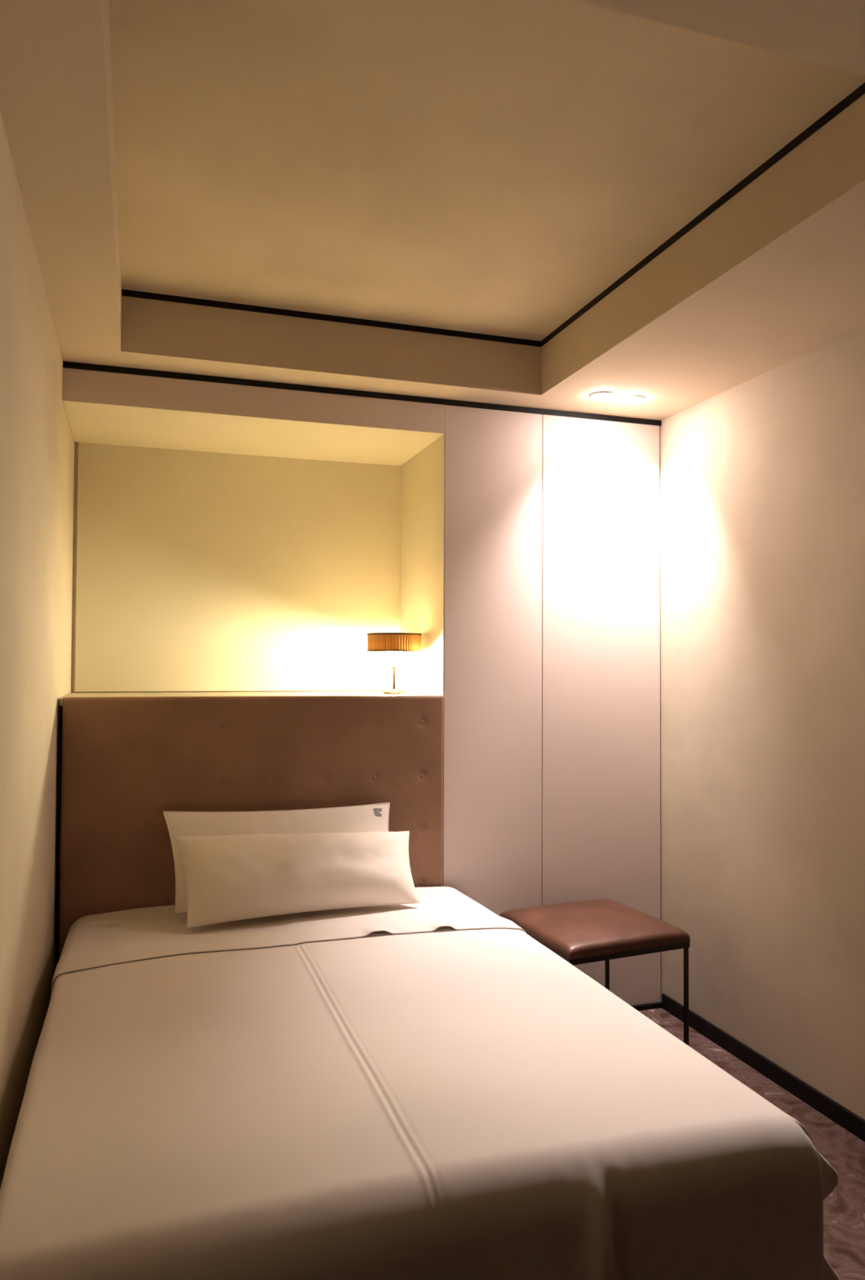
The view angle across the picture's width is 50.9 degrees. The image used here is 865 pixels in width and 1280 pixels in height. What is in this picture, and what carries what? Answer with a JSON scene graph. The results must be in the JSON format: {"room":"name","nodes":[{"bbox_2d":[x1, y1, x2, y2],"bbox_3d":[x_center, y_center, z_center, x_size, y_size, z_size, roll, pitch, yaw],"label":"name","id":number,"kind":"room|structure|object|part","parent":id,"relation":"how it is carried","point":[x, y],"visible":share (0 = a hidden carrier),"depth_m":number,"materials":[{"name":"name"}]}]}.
{"room":"hotel room","nodes":[
{"label":"hotel room","id":0,"kind":"room"},
{"bbox_2d":[0,111,75,1189],"bbox_3d":[-0.213,0.005,-0.329,0.140,2.750,8.505,1,-2,-18],"label":"wall","id":1,"kind":"structure","parent":0,"point":[37,443],"depth_m":2.18,"materials":[{"name":"beige paint"}]},
{"bbox_2d":[59,367,661,1005],"bbox_3d":[-0.267,0.112,3.732,2.300,2.750,0.741,1,-2,-18],"label":"wall","id":2,"kind":"structure","parent":0,"point":[229,540],"depth_m":3.64,"materials":[{"name":"paint"}]},
{"bbox_3d":[-0.783,-0.285,3.830,1.340,1.000,0.016,1,-2,-18],"label":"niche panel","id":3,"kind":"part","parent":2,"relation":"part of","materials":[{"name":"paint"}]},
{"bbox_2d":[62,360,662,426],"bbox_3d":[-0.151,-0.911,3.414,2.300,0.021,0.024,1,-2,-18],"label":"trim","id":4,"kind":"structure","parent":2,"relation":"attached to","point":[65,364],"depth_m":3.35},
{"bbox_2d":[367,632,422,694],"bbox_3d":[-0.153,0.095,3.628,0.219,0.242,0.219,1,-2,-18],"label":"table lamp","id":5,"kind":"object","parent":2,"relation":"on","point":[394,642],"visible":1,"depth_m":3.55,"materials":[{"name":"fabric"}]},
{"bbox_3d":[-0.153,0.151,3.627,0.020,0.094,0.020,1,-2,-18],"label":"stem","id":6,"kind":"part","parent":5,"relation":"part of","materials":[{"name":"brown metal"}]},
{"bbox_3d":[-0.153,0.010,3.630,0.215,0.066,0.215,1,-2,-18],"label":"lamp shade","id":7,"kind":"part","parent":5,"relation":"part of","materials":[{"name":"brown fabric"}]},
{"bbox_3d":[-0.153,0.079,3.628,0.052,0.054,0.052,1,-2,-18],"label":"bulb","id":8,"kind":"part","parent":5,"relation":"part of","materials":[{"name":"white glass"}]},
{"bbox_3d":[-0.049,-0.284,3.741,0.004,1.000,0.604,1,-2,-18],"label":"niche panel","id":9,"kind":"part","parent":2,"relation":"part of","materials":[{"name":"paint"}]},
{"bbox_3d":[0.233,0.293,3.510,0.406,2.379,0.020,1,-2,-18],"label":"panel","id":10,"kind":"part","parent":2,"relation":"part of","materials":[{"name":"paint"}]},
{"bbox_3d":[0.680,0.299,3.655,0.529,2.379,0.020,1,-2,-18],"label":"panel","id":11,"kind":"part","parent":2,"relation":"part of","materials":[{"name":"paint"}]},
{"bbox_2d":[631,1001,662,1010],"bbox_3d":[0.489,1.476,3.546,0.943,0.020,0.014,1,-2,-18],"label":"baseboard","id":12,"kind":"structure","parent":2,"relation":"attached to","point":[655,1005],"depth_m":3.66,"materials":[{"name":"black wood"}]},
{"bbox_2d":[0,0,864,420],"bbox_3d":[1.033,-1.188,-0.233,2.300,0.350,7.664,1,-2,-18],"label":"ceiling","id":13,"kind":"structure","parent":0,"point":[493,167],"depth_m":2.20,"materials":[{"name":"paint"}]},
{"bbox_2d":[121,82,864,346],"bbox_3d":[-0.013,-1.143,2.296,1.493,0.020,1.868,1,-2,-18],"label":"trim","id":14,"kind":"structure","parent":13,"relation":"attached to","point":[860,91],"depth_m":2.99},
{"bbox_2d":[590,391,613,399],"bbox_3d":[0.635,-0.909,3.403,0.090,0.018,0.090,1,-2,-18],"label":"recessed light","id":15,"kind":"object","parent":13,"relation":"in","point":[603,395],"visible":1,"depth_m":3.38,"materials":[{"name":"white metal"}]},
{"bbox_2d":[621,395,645,404],"bbox_3d":[0.762,-0.907,3.450,0.090,0.018,0.090,1,-2,-18],"label":"recessed light","id":16,"kind":"object","parent":13,"relation":"in","point":[633,399],"visible":1,"depth_m":3.43,"materials":[{"name":"white metal"}]},
{"bbox_2d":[638,1008,864,1279],"bbox_3d":[0.922,1.434,0.003,2.540,0.080,8.505,1,-2,-18],"label":"floor","id":17,"kind":"structure","parent":0,"point":[844,1208],"depth_m":2.61,"materials":[{"name":"carpet"}]},
{"bbox_2d":[58,694,444,960],"bbox_3d":[-0.603,0.836,3.227,1.335,1.272,0.075,1,-2,-18],"label":"headboard","id":18,"kind":"object","parent":17,"relation":"on","point":[127,762],"visible":0.57,"depth_m":3.15,"materials":[{"name":"brown leather"}]},
{"bbox_2d":[498,898,690,1045],"bbox_3d":[0.566,1.230,3.249,0.490,0.496,0.490,1,-2,-24],"label":"stool","id":19,"kind":"object","parent":17,"relation":"on","point":[593,931],"visible":0.78,"depth_m":3.12,"materials":[{"name":"brown leather"}]},
{"bbox_3d":[0.567,1.012,3.255,0.490,0.060,0.490,1,-2,-24],"label":"seat","id":20,"kind":"part","parent":19,"relation":"part of","materials":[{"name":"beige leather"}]},
{"bbox_3d":[0.684,1.277,3.556,0.013,0.419,0.013,1,-2,-24],"label":"leg","id":21,"kind":"part","parent":19,"relation":"part of","materials":[{"name":"black metal"}]},
{"bbox_3d":[0.566,1.051,3.253,0.486,0.020,0.486,1,-2,-24],"label":"seat frame","id":22,"kind":"part","parent":19,"relation":"part of","materials":[{"name":"black metal"}]},
{"bbox_3d":[0.874,1.267,3.129,0.013,0.419,0.013,1,-2,-24],"label":"leg","id":23,"kind":"part","parent":19,"relation":"part of","materials":[{"name":"black metal"}]},
{"bbox_3d":[-0.256,1.187,2.308,1.278,0.525,1.845,1,-2,-18],"label":"bed","id":24,"kind":"object","parent":17,"relation":"on","visible":0},
{"bbox_2d":[51,886,526,992],"bbox_3d":[-0.440,1.036,2.893,1.402,0.338,0.658,1,-2,-18],"label":"sheet","id":25,"kind":"object","parent":24,"relation":"on","point":[100,940],"visible":0.68,"depth_m":2.81,"materials":[{"name":"white fabric"}]},
{"bbox_2d":[163,802,390,913],"bbox_3d":[-0.501,0.723,3.076,0.789,0.294,0.200,1,-2,-18],"label":"pillow","id":26,"kind":"object","parent":25,"relation":"on","point":[371,817],"visible":0.45,"depth_m":3.11,"materials":[{"name":"fabric"}]},
{"bbox_2d":[174,831,420,928],"bbox_3d":[-0.428,0.759,2.984,0.803,0.246,0.240,1,-2,-18],"label":"pillow","id":27,"kind":"object","parent":25,"relation":"on","point":[241,877],"visible":1,"depth_m":2.91,"materials":[{"name":"fabric"}]},
{"bbox_2d":[0,926,839,1279],"bbox_3d":[-0.137,1.090,2.034,1.455,0.463,1.419,1,-2,-18],"label":"duvet","id":28,"kind":"object","parent":24,"relation":"on","point":[444,1103],"visible":1,"depth_m":1.59,"materials":[{"name":"white fabric"}]},
{"bbox_2d":[659,326,864,1119],"bbox_3d":[2.070,0.034,0.409,0.140,2.750,8.505,1,-2,-18],"label":"wall","id":29,"kind":"structure","parent":0,"point":[762,478],"depth_m":3.08,"materials":[{"name":"beige paint"}]},
{"bbox_2d":[662,993,864,1142],"bbox_3d":[1.242,1.438,2.732,0.012,0.058,2.000,1,-2,-18],"label":"baseboard","id":30,"kind":"structure","parent":29,"relation":"attached to","point":[845,1117],"depth_m":3.03,"materials":[{"name":"black wood"}]}
]}

